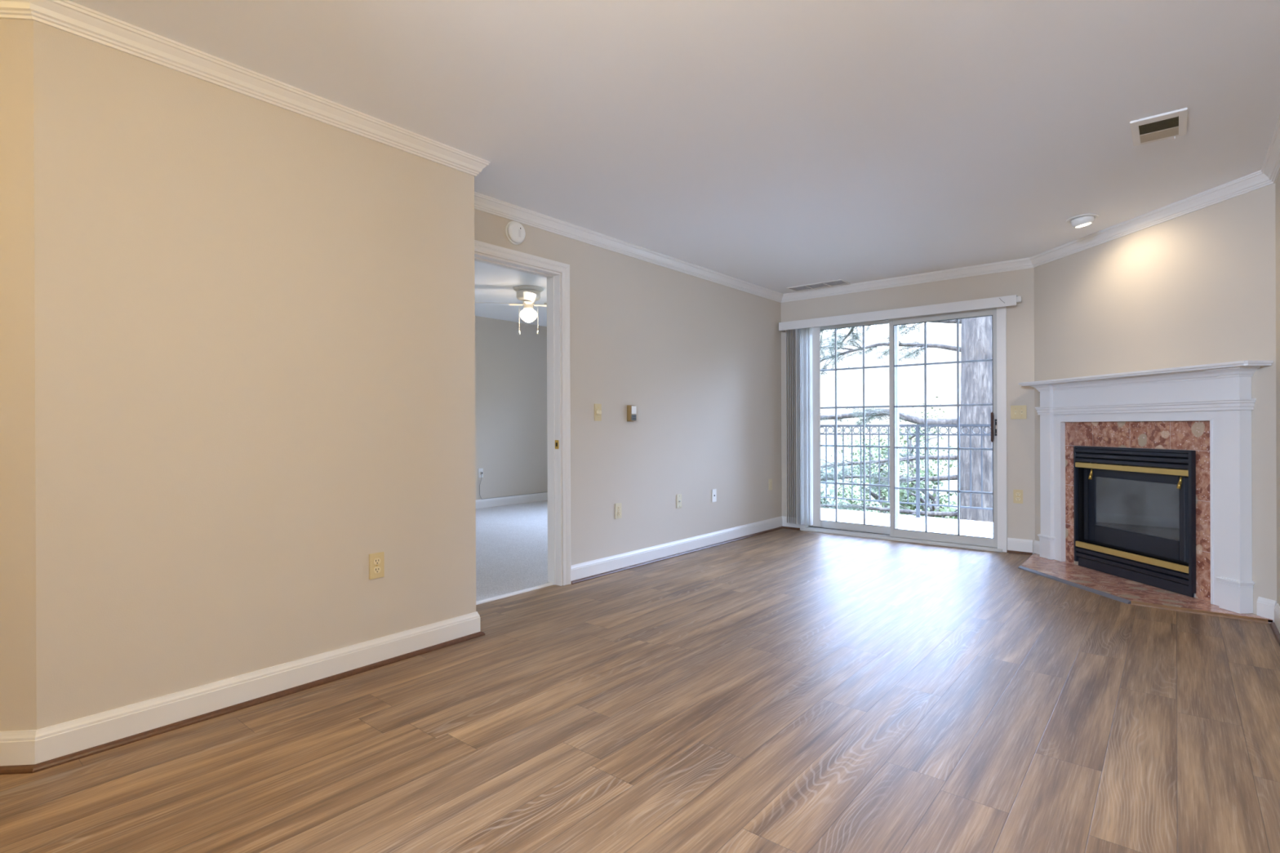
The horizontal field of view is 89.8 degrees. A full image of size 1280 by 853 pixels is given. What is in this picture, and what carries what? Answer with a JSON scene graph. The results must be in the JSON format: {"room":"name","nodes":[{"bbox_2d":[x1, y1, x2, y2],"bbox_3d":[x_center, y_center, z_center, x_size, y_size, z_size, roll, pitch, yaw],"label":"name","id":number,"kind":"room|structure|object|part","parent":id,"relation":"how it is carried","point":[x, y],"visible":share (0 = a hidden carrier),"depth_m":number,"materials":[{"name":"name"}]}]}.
{"room":"empty living room","nodes":[
{"label":"empty living room","id":0,"kind":"room"},
{"bbox_2d":[0,18,36,731],"bbox_3d":[-2.416,-0.138,2.054,1.000,2.440,0.140,0,0,-5],"label":"wall","id":1,"kind":"structure","parent":0,"point":[18,657],"depth_m":2.02,"materials":[{"name":"beige paint"}]},
{"bbox_2d":[0,0,33,20],"bbox_3d":[-2.400,-1.320,1.956,1.024,0.077,0.057,0,0,-5],"label":"crown molding","id":2,"kind":"structure","parent":1,"relation":"attached to","point":[9,9],"depth_m":2.01,"materials":[{"name":"white paint"}]},
{"bbox_2d":[0,764,35,774],"bbox_3d":[-2.393,1.072,1.962,1.007,0.019,0.017,0,0,-5],"label":"trim","id":3,"kind":"structure","parent":1,"relation":"attached to","point":[19,769],"depth_m":2.00,"materials":[{"name":"brown wood"}]},
{"bbox_2d":[0,729,35,765],"bbox_3d":[-2.401,1.021,1.978,1.006,0.121,0.015,0,0,-5],"label":"baseboard","id":4,"kind":"structure","parent":1,"relation":"attached to","point":[16,747],"depth_m":2.01,"materials":[{"name":"white paint"}]},
{"bbox_2d":[33,20,475,729],"bbox_3d":[-1.434,-0.143,2.712,0.140,2.440,1.660,0,0,40],"label":"wall","id":5,"kind":"structure","parent":0,"point":[255,319],"depth_m":2.45,"materials":[{"name":"beige paint"}]},
{"bbox_2d":[35,611,479,764],"bbox_3d":[-1.367,1.017,2.666,0.015,0.121,1.682,0,0,40],"label":"baseboard","id":6,"kind":"structure","parent":5,"relation":"attached to","point":[66,738],"depth_m":2.44,"materials":[{"name":"white paint"}]},
{"bbox_2d":[32,631,484,773],"bbox_3d":[-1.351,1.067,2.660,0.017,0.019,1.706,0,0,40],"label":"trim","id":7,"kind":"structure","parent":5,"relation":"attached to","point":[113,744],"depth_m":2.42,"materials":[{"name":"wood"}]},
{"bbox_2d":[29,0,489,176],"bbox_3d":[-1.352,-1.325,2.661,0.057,0.077,1.741,0,0,40],"label":"crown molding","id":8,"kind":"structure","parent":5,"relation":"attached to","point":[66,15],"depth_m":2.43,"materials":[{"name":"white paint"}]},
{"bbox_2d":[368,551,384,579],"bbox_3d":[-1.184,0.626,2.890,0.009,0.114,0.070,0,0,40],"label":"wall outlet","id":9,"kind":"object","parent":5,"relation":"attached to","point":[376,561],"visible":1,"depth_m":2.89,"materials":[{"name":"beige plastic"}]},
{"bbox_2d":[373,566,380,573],"bbox_3d":[-1.183,0.646,2.889,0.004,0.027,0.033,0,0,40],"label":"receptacle","id":10,"kind":"object","parent":9,"relation":"attached to","point":[376,569],"depth_m":2.89,"materials":[{"name":"beige plastic"}]},
{"bbox_2d":[373,558,380,564],"bbox_3d":[-1.183,0.607,2.889,0.004,0.027,0.033,0,0,40],"label":"receptacle","id":11,"kind":"object","parent":9,"relation":"attached to","point":[376,561],"depth_m":2.89,"materials":[{"name":"beige plastic"}]},
{"bbox_2d":[474,260,546,326],"bbox_3d":[-1.141,-1.506,6.774,3.817,0.120,5.190,0,0,40],"label":"ceiling","id":12,"kind":"structure","parent":0,"point":[493,283],"depth_m":6.90,"materials":[{"name":"white paint"}]},
{"bbox_2d":[475,284,546,334],"bbox_3d":[-1.167,-1.205,6.724,0.920,0.482,0.920,0,0,34],"label":"ceiling fan","id":13,"kind":"object","parent":12,"relation":"hanging from","point":[528,295],"visible":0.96,"depth_m":6.65,"materials":[{"name":"white"}]},
{"bbox_3d":[-1.550,-1.280,6.649,0.460,0.030,0.124,0,0,-11],"label":"blade","id":14,"kind":"part","parent":13,"relation":"part of","materials":[{"name":"white wood"}]},
{"bbox_2d":[522,300,534,309],"bbox_3d":[-1.167,-1.275,6.724,0.120,0.086,0.120,0,0,40],"label":"socket","id":15,"kind":"object","parent":13,"relation":"attached to","point":[526,305],"depth_m":6.68,"materials":[{"name":"white"}]},
{"bbox_3d":[-1.166,-1.161,6.724,0.184,0.142,0.184,0,0,40],"label":"globe","id":16,"kind":"part","parent":13,"relation":"part of","materials":[{"name":"white glass"}]},
{"bbox_3d":[-1.091,-1.282,6.342,0.124,0.030,0.460,0,0,-11],"label":"blade","id":17,"kind":"part","parent":13,"relation":"part of","materials":[{"name":"white"}]},
{"bbox_2d":[475,315,547,499],"bbox_3d":[-2.555,-0.181,7.959,0.120,2.520,4.950,0,0,40],"label":"wall","id":18,"kind":"structure","parent":0,"point":[511,451],"depth_m":8.79,"materials":[{"name":"beige paint"}]},
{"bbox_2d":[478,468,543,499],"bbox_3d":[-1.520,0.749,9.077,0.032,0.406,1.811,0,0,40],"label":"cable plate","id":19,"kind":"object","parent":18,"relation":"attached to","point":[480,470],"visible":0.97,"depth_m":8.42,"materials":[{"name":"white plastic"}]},
{"bbox_3d":[-2.087,0.609,8.418,0.005,0.120,0.072,0,0,40],"label":"plate","id":20,"kind":"part","parent":19,"relation":"part of","materials":[{"name":"white plastic"}]},
{"bbox_2d":[475,492,547,508],"bbox_3d":[-2.499,1.018,7.916,0.015,0.121,4.950,0,0,40],"label":"baseboard","id":21,"kind":"structure","parent":18,"relation":"attached to","point":[492,502],"depth_m":8.78,"materials":[{"name":"white paint"}]},
{"bbox_2d":[474,208,782,564],"bbox_3d":[0.113,-0.190,5.198,0.120,2.520,4.139,0,0,40],"label":"wall","id":22,"kind":"structure","parent":0,"point":[698,360],"depth_m":5.18,"materials":[{"name":"beige paint"}]},
{"bbox_2d":[505,221,525,244],"bbox_3d":[-0.773,-1.212,4.013,0.042,0.144,0.144,0,0,40],"label":"smoke detector","id":23,"kind":"object","parent":22,"relation":"attached to","point":[515,232],"visible":1,"depth_m":3.99,"materials":[{"name":"white plastic"}]},
{"bbox_2d":[474,240,571,586],"bbox_3d":[-0.833,-0.012,4.052,0.144,2.173,0.950,0,0,40],"label":"door frame","id":24,"kind":"structure","parent":22,"relation":"attached to","point":[553,331],"depth_m":4.34,"materials":[{"name":"white paint"}]},
{"bbox_2d":[555,440,558,448],"bbox_3d":[-0.562,0.122,4.337,0.036,0.060,0.003,0,0,40],"label":"strike plate","id":25,"kind":"object","parent":24,"relation":"attached to","point":[556,441],"visible":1,"depth_m":4.34,"materials":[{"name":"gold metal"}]},
{"bbox_2d":[594,404,601,421],"bbox_3d":[-0.293,-0.101,4.594,0.028,0.122,0.072,0,0,40],"label":"dimmer switch","id":26,"kind":"object","parent":22,"relation":"attached to","point":[597,407],"visible":1,"depth_m":4.59,"materials":[{"name":"beige plastic"}]},
{"bbox_3d":[-0.291,-0.101,4.592,0.024,0.038,0.038,0,0,40],"label":"knob","id":27,"kind":"part","parent":26,"relation":"part of","materials":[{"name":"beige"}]},
{"bbox_2d":[615,502,622,519],"bbox_3d":[-0.159,0.626,4.767,0.009,0.114,0.070,0,0,40],"label":"wall outlet","id":28,"kind":"object","parent":22,"relation":"attached to","point":[618,506],"visible":1,"depth_m":4.76,"materials":[{"name":"beige plastic"}]},
{"bbox_2d":[474,191,783,302],"bbox_3d":[0.176,-1.332,5.140,0.057,0.077,4.139,0,0,40],"label":"crown molding","id":29,"kind":"structure","parent":22,"relation":"attached to","point":[482,202],"depth_m":4.63,"materials":[{"name":"white paint"}]},
{"bbox_2d":[626,404,636,421],"bbox_3d":[-0.062,-0.100,4.863,0.038,0.124,0.072,0,0,40],"label":"thermostat","id":30,"kind":"object","parent":22,"relation":"attached to","point":[631,410],"visible":1,"depth_m":4.84,"materials":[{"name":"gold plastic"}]},
{"bbox_2d":[571,515,782,581],"bbox_3d":[0.509,1.007,5.561,0.015,0.121,3.081,0,0,40],"label":"baseboard","id":31,"kind":"structure","parent":22,"relation":"attached to","point":[583,570],"depth_m":5.18,"materials":[{"name":"white paint"}]},
{"bbox_2d":[676,493,681,508],"bbox_3d":[0.331,0.622,5.347,0.016,0.114,0.070,0,0,40],"label":"plate","id":32,"kind":"object","parent":22,"relation":"attached to","point":[678,496],"visible":1,"depth_m":5.34,"materials":[{"name":"beige plastic"}]},
{"bbox_2d":[711,488,716,502],"bbox_3d":[0.666,0.619,5.756,0.007,0.114,0.070,0,0,40],"label":"plate","id":33,"kind":"object","parent":22,"relation":"attached to","point":[713,491],"visible":1,"depth_m":5.75,"materials":[{"name":"white plastic"}]},
{"bbox_2d":[768,479,772,490],"bbox_3d":[1.333,0.594,6.555,0.009,0.114,0.070,0,0,40],"label":"wall outlet","id":34,"kind":"object","parent":22,"relation":"attached to","point":[770,480],"visible":1,"depth_m":6.55,"materials":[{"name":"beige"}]},
{"bbox_2d":[0,500,1279,852],"bbox_3d":[-1.258,1.132,3.613,7.674,0.128,10.210,0,0,40],"label":"floor","id":35,"kind":"structure","parent":0,"point":[781,691],"depth_m":2.25,"materials":[{"name":"brown wood"}]},
{"bbox_2d":[475,582,554,604],"bbox_3d":[-0.848,1.068,4.061,0.037,0.013,0.824,0,0,40],"label":"trim","id":36,"kind":"structure","parent":35,"relation":"on","point":[535,588],"depth_m":4.10,"materials":[{"name":"white paint"}]},
{"bbox_2d":[571,526,782,584],"bbox_3d":[0.517,1.058,5.545,0.017,0.019,3.066,0,0,40],"label":"trim","id":37,"kind":"structure","parent":35,"relation":"on","point":[625,568],"depth_m":5.17,"materials":[{"name":"wood"}]},
{"bbox_2d":[1017,553,1272,623],"bbox_3d":[3.097,1.048,4.336,0.470,0.019,1.829,0,0,-5],"label":"marble hearth","id":38,"kind":"object","parent":35,"relation":"on","point":[1124,590],"visible":0.95,"depth_m":4.09,"materials":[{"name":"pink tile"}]},
{"bbox_2d":[1073,445,1195,597],"bbox_3d":[3.514,0.590,4.362,0.462,0.891,0.944,0,0,-5],"label":"gas fireplace insert","id":39,"kind":"object","parent":38,"relation":"on","point":[1135,508],"visible":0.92,"depth_m":4.33,"materials":[{"name":"black metal"},{"name":"brass"},{"name":"glass"}]},
{"bbox_2d":[1084,468,1088,539],"bbox_3d":[3.325,0.577,4.780,0.023,0.530,0.027,0,0,-5],"label":"curtain","id":40,"kind":"object","parent":39,"relation":"hanging from","point":[1086,470],"depth_m":4.77,"materials":[{"name":"metal"}]},
{"bbox_3d":[3.289,0.349,4.689,0.020,0.076,0.027,0,0,-27],"label":"pull handle","id":41,"kind":"part","parent":39,"relation":"part of","materials":[{"name":"gold metal"}]},
{"bbox_3d":[3.316,1.004,4.345,0.012,0.063,0.898,0,0,-5],"label":"toe panel","id":42,"kind":"part","parent":39,"relation":"part of","materials":[{"name":"black metal"}]},
{"bbox_3d":[3.375,0.577,4.387,0.022,0.530,0.765,0,0,-5],"label":"glass frame","id":43,"kind":"part","parent":39,"relation":"part of","materials":[{"name":"black metal"}]},
{"bbox_3d":[3.424,0.301,4.355,0.104,0.020,0.894,0,0,-5],"label":"shelf plate","id":44,"kind":"part","parent":39,"relation":"part of","materials":[{"name":"gold metal"}]},
{"bbox_3d":[3.426,0.852,4.356,0.104,0.019,0.894,0,0,-5],"label":"shelf plate","id":45,"kind":"part","parent":39,"relation":"part of","materials":[{"name":"gold metal"}]},
{"bbox_3d":[3.375,0.544,4.379,0.004,0.355,0.670,0,0,-5],"label":"glass","id":46,"kind":"part","parent":39,"relation":"part of","materials":[{"name":"glass"}]},
{"bbox_3d":[3.353,0.349,3.992,0.020,0.076,0.027,0,0,-27],"label":"pull handle","id":47,"kind":"part","parent":39,"relation":"part of","materials":[{"name":"gold metal"}]},
{"bbox_2d":[1183,476,1188,563],"bbox_3d":[3.384,0.577,3.953,0.022,0.530,0.102,0,0,12],"label":"curtain","id":48,"kind":"object","parent":39,"relation":"hanging from","point":[1185,478],"depth_m":3.99,"materials":[{"name":"metal"}]},
{"bbox_2d":[68,0,1279,293],"bbox_3d":[-0.188,-1.448,2.205,4.214,0.160,9.434,0,0,40],"label":"ceiling","id":49,"kind":"structure","parent":0,"point":[776,145],"depth_m":2.70,"materials":[{"name":"white paint"}]},
{"bbox_2d":[786,279,849,291],"bbox_3d":[1.736,-1.373,6.263,0.560,0.008,0.220,0,0,40],"label":"ceiling vent","id":50,"kind":"object","parent":49,"relation":"in","point":[828,285],"visible":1,"depth_m":6.25,"materials":[{"name":"white metal"}]},
{"bbox_2d":[1066,213,1098,227],"bbox_3d":[2.931,-1.360,4.256,0.180,0.071,0.180,0,0,40],"label":"recessed light","id":51,"kind":"object","parent":49,"relation":"in","point":[1081,220],"visible":1,"depth_m":4.21,"materials":[{"name":"white plastic"}]},
{"bbox_2d":[1129,107,1187,146],"bbox_3d":[2.388,-1.367,2.956,0.198,0.023,0.317,0,0,40],"label":"ceiling vent","id":52,"kind":"object","parent":49,"relation":"in","point":[1172,124],"visible":1,"depth_m":2.94,"materials":[{"name":"white metal"}]},
{"bbox_2d":[781,267,1035,555],"bbox_3d":[2.357,-0.060,6.098,2.411,2.840,0.182,0,0,40],"label":"wall","id":53,"kind":"structure","parent":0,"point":[1020,443],"depth_m":5.41,"materials":[{"name":"beige paint"}]},
{"bbox_2d":[782,515,799,528],"bbox_3d":[1.567,1.002,6.675,0.214,0.121,0.015,0,0,40],"label":"baseboard","id":54,"kind":"structure","parent":53,"relation":"attached to","point":[784,523],"depth_m":6.68,"materials":[{"name":"white paint"}]},
{"bbox_2d":[778,294,1022,526],"bbox_3d":[2.310,-0.039,5.984,2.176,2.075,0.116,0,0,40],"label":"vertical blind","id":55,"kind":"object","parent":53,"relation":"attached to","point":[807,331],"visible":1,"depth_m":6.45,"materials":[{"name":"white plastic"}]},
{"bbox_2d":[800,306,1007,552],"bbox_3d":[2.398,0.000,6.043,1.875,2.120,0.185,0,0,40],"label":"door","id":56,"kind":"structure","parent":53,"relation":"attached to","point":[998,543],"depth_m":5.83,"materials":[{"name":"white paint"}]},
{"bbox_3d":[2.092,0.007,6.351,0.905,2.044,0.034,0,0,40],"label":"panel","id":57,"kind":"part","parent":56,"relation":"part of","materials":[{"name":"grey"}]},
{"bbox_2d":[820,325,889,524],"bbox_3d":[2.095,-0.014,6.357,0.823,1.940,0.006,0,0,40],"label":"glass pane","id":58,"kind":"object","parent":56,"relation":"attached to","point":[829,327],"depth_m":6.37,"materials":[{"name":"clear glass"}]},
{"bbox_3d":[2.400,1.045,6.049,1.820,0.030,0.180,0,0,40],"label":"sill","id":59,"kind":"part","parent":56,"relation":"part of","materials":[{"name":"grey"}]},
{"bbox_3d":[2.709,0.008,5.766,0.914,2.050,0.034,0,0,40],"label":"panel","id":60,"kind":"part","parent":56,"relation":"part of","materials":[{"name":"grey"}]},
{"bbox_2d":[894,319,992,534],"bbox_3d":[2.713,0.005,5.770,0.830,1.912,0.006,0,0,40],"label":"glass pane","id":61,"kind":"object","parent":56,"relation":"attached to","point":[918,321],"depth_m":5.85,"materials":[{"name":"clear glass"}]},
{"bbox_3d":[2.999,0.005,5.462,0.018,0.255,0.062,0,0,40],"label":"handle","id":62,"kind":"part","parent":56,"relation":"part of","materials":[{"name":"brown metal"}]},
{"bbox_3d":[3.034,0.009,5.469,0.026,0.142,0.006,0,0,40],"label":"latch plate","id":63,"kind":"part","parent":56,"relation":"part of","materials":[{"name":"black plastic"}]},
{"bbox_2d":[820,507,992,537],"bbox_3d":[3.646,1.194,6.395,5.800,0.200,1.915,0,0,40],"label":"deck","id":64,"kind":"object","parent":53,"relation":"attached to","point":[948,526],"visible":0.09,"depth_m":7.33,"materials":[{"name":"concrete"}]},
{"bbox_2d":[820,424,992,517],"bbox_3d":[4.164,0.532,7.077,5.675,1.120,0.090,0,0,40],"label":"balcony railing","id":65,"kind":"object","parent":64,"relation":"on","point":[918,427],"visible":0.29,"depth_m":7.74,"materials":[{"name":"grey metal"}]},
{"bbox_3d":[4.171,-0.014,7.069,5.650,0.028,0.044,0,0,40],"label":"rail","id":66,"kind":"part","parent":65,"relation":"part of","materials":[{"name":"grey metal"}]},
{"bbox_3d":[4.172,0.095,7.069,5.650,0.018,0.020,0,0,40],"label":"rail","id":67,"kind":"part","parent":65,"relation":"part of","materials":[{"name":"grey metal"}]},
{"bbox_3d":[4.175,0.931,7.069,5.650,0.018,0.020,0,0,40],"label":"rail","id":68,"kind":"part","parent":65,"relation":"part of","materials":[{"name":"black paint"}]},
{"bbox_3d":[3.354,0.549,7.753,0.090,1.092,0.090,0,0,40],"label":"post","id":69,"kind":"part","parent":65,"relation":"part of","materials":[{"name":"grey metal"}]},
{"bbox_2d":[781,257,1033,302],"bbox_3d":[2.342,-1.341,5.992,2.291,0.077,0.057,0,0,40],"label":"crown molding","id":70,"kind":"structure","parent":53,"relation":"attached to","point":[1024,263],"depth_m":5.86,"materials":[{"name":"white paint"}]},
{"bbox_2d":[1013,489,1022,503],"bbox_3d":[3.152,0.584,5.354,0.070,0.114,0.009,0,0,40],"label":"wall outlet","id":71,"kind":"object","parent":53,"relation":"attached to","point":[1017,494],"visible":1,"depth_m":5.35,"materials":[{"name":"beige plastic"}]},
{"bbox_2d":[1010,404,1026,418],"bbox_3d":[3.151,-0.119,5.347,0.116,0.114,0.018,0,0,40],"label":"double light switch","id":72,"kind":"object","parent":53,"relation":"attached to","point":[1016,411],"visible":1,"depth_m":5.35,"materials":[{"name":"beige plastic"}]},
{"bbox_2d":[1007,537,1032,552],"bbox_3d":[3.162,0.997,5.345,0.183,0.121,0.015,0,0,40],"label":"baseboard","id":73,"kind":"structure","parent":53,"relation":"attached to","point":[1014,544],"depth_m":5.34,"materials":[{"name":"white paint"}]},
{"bbox_2d":[1034,182,1276,614],"bbox_3d":[3.377,-0.163,4.367,0.100,2.440,1.845,0,0,-5],"label":"wall","id":74,"kind":"structure","parent":0,"point":[1197,287],"depth_m":3.96,"materials":[{"name":"beige paint"}]},
{"bbox_2d":[1033,540,1039,554],"bbox_3d":[3.247,0.996,5.221,0.015,0.121,0.120,0,0,-5],"label":"baseboard","id":75,"kind":"structure","parent":74,"relation":"attached to","point":[1036,544],"depth_m":5.25,"materials":[{"name":"white paint"}]},
{"bbox_2d":[1065,420,1210,601],"bbox_3d":[3.324,0.501,4.344,0.015,1.072,1.174,0,0,-5],"label":"marble surround","id":76,"kind":"object","parent":74,"relation":"attached to","point":[1167,435],"visible":0.88,"depth_m":4.09,"materials":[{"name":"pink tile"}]},
{"bbox_2d":[1018,360,1273,613],"bbox_3d":[3.248,0.341,4.348,0.163,1.392,1.804,0,0,-5],"label":"fireplace mantel","id":77,"kind":"object","parent":74,"relation":"attached to","point":[1219,393],"visible":1,"depth_m":3.81,"materials":[{"name":"white paint"}]},
{"bbox_3d":[3.268,-0.303,4.338,0.121,0.051,1.650,0,0,-5],"label":"cornice","id":78,"kind":"part","parent":77,"relation":"part of","materials":[{"name":"white paint"}]},
{"bbox_3d":[3.279,-0.124,4.339,0.099,0.062,1.606,0,0,-5],"label":"architrave","id":79,"kind":"part","parent":77,"relation":"part of","materials":[{"name":"white paint"}]},
{"bbox_2d":[1018,360,1273,386],"bbox_3d":[3.245,-0.342,4.347,0.163,0.026,1.804,0,0,-5],"label":"shelf","id":80,"kind":"object","parent":77,"relation":"attached to","point":[1239,365],"depth_m":4.02,"materials":[{"name":"white paint"}]},
{"bbox_2d":[1029,169,1274,267],"bbox_3d":[3.294,-1.345,4.359,0.057,0.077,1.845,0,0,-5],"label":"crown molding","id":81,"kind":"structure","parent":74,"relation":"attached to","point":[1258,180],"depth_m":4.08,"materials":[{"name":"white paint"}]},
{"bbox_2d":[1257,596,1276,622],"bbox_3d":[3.404,0.997,3.488,0.015,0.121,0.090,0,0,-5],"label":"baseboard","id":82,"kind":"structure","parent":74,"relation":"attached to","point":[1265,606],"depth_m":3.49,"materials":[{"name":"white paint"}]},
{"bbox_2d":[1275,172,1279,605],"bbox_3d":[0.949,-0.151,0.399,0.120,2.440,7.829,0,0,40],"label":"wall","id":83,"kind":"structure","parent":0,"point":[1277,181],"depth_m":3.38,"materials":[{"name":"beige paint"}]},
{"bbox_2d":[1261,114,1279,182],"bbox_3d":[0.876,-1.333,0.455,0.057,0.077,7.829,0,0,40],"label":"crown molding","id":84,"kind":"structure","parent":83,"relation":"attached to","point":[1271,165],"depth_m":3.22,"materials":[{"name":"white paint"}]},
{"bbox_2d":[1270,622,1279,645],"bbox_3d":[0.871,1.060,0.430,0.017,0.019,7.769,0,0,40],"label":"trim","id":85,"kind":"structure","parent":83,"relation":"attached to","point":[1273,625],"depth_m":3.27,"materials":[{"name":"wood"}]},
{"bbox_2d":[1274,603,1279,632],"bbox_3d":[0.883,1.009,0.420,0.015,0.121,7.769,0,0,40],"label":"baseboard","id":86,"kind":"structure","parent":83,"relation":"attached to","point":[1277,610],"depth_m":3.32,"materials":[{"name":"white paint"}]},
{"label":"outside","id":87,"kind":"structure","parent":0,"visible":0},
{"bbox_2d":[820,441,957,516],"bbox_3d":[21.865,3.093,41.807,80.000,2.029,75.000,0,0,40],"label":"lawn","id":88,"kind":"structure","parent":87,"point":[830,450],"depth_m":50.31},
{"bbox_2d":[820,458,854,511],"bbox_3d":[4.008,2.285,16.820,4.491,3.546,2.826,0,0,-12],"label":"tree","id":89,"kind":"object","parent":88,"relation":"on","point":[823,500],"visible":0.04,"depth_m":16.42,"materials":[{"name":"green plant"}]},
{"bbox_2d":[827,417,940,514],"bbox_3d":[7.505,1.878,20.234,3.751,4.327,3.436,0,0,40],"label":"tree","id":90,"kind":"object","parent":88,"relation":"on","point":[873,495],"visible":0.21,"depth_m":20.44,"materials":[{"name":"green plant"}]},
{"bbox_2d":[826,396,957,515],"bbox_3d":[10.816,1.394,27.806,6.887,5.256,5.308,0,0,4],"label":"tree","id":91,"kind":"object","parent":88,"relation":"on","point":[910,437],"visible":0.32,"depth_m":26.90,"materials":[{"name":"green plant"}]},
{"bbox_2d":[820,315,992,522],"bbox_3d":[3.964,-0.669,10.238,8.353,9.440,5.766,0,0,40],"label":"pine tree","id":92,"kind":"object","parent":88,"relation":"on","point":[976,341],"visible":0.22,"depth_m":10.16,"materials":[{"name":"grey plant"}]},
{"bbox_2d":[866,457,957,519],"bbox_3d":[6.385,2.377,15.074,2.650,3.348,3.194,0,0,10],"label":"bush","id":93,"kind":"object","parent":88,"relation":"on","point":[933,499],"visible":0.24,"depth_m":14.96,"materials":[{"name":"green plant"}]}
]}

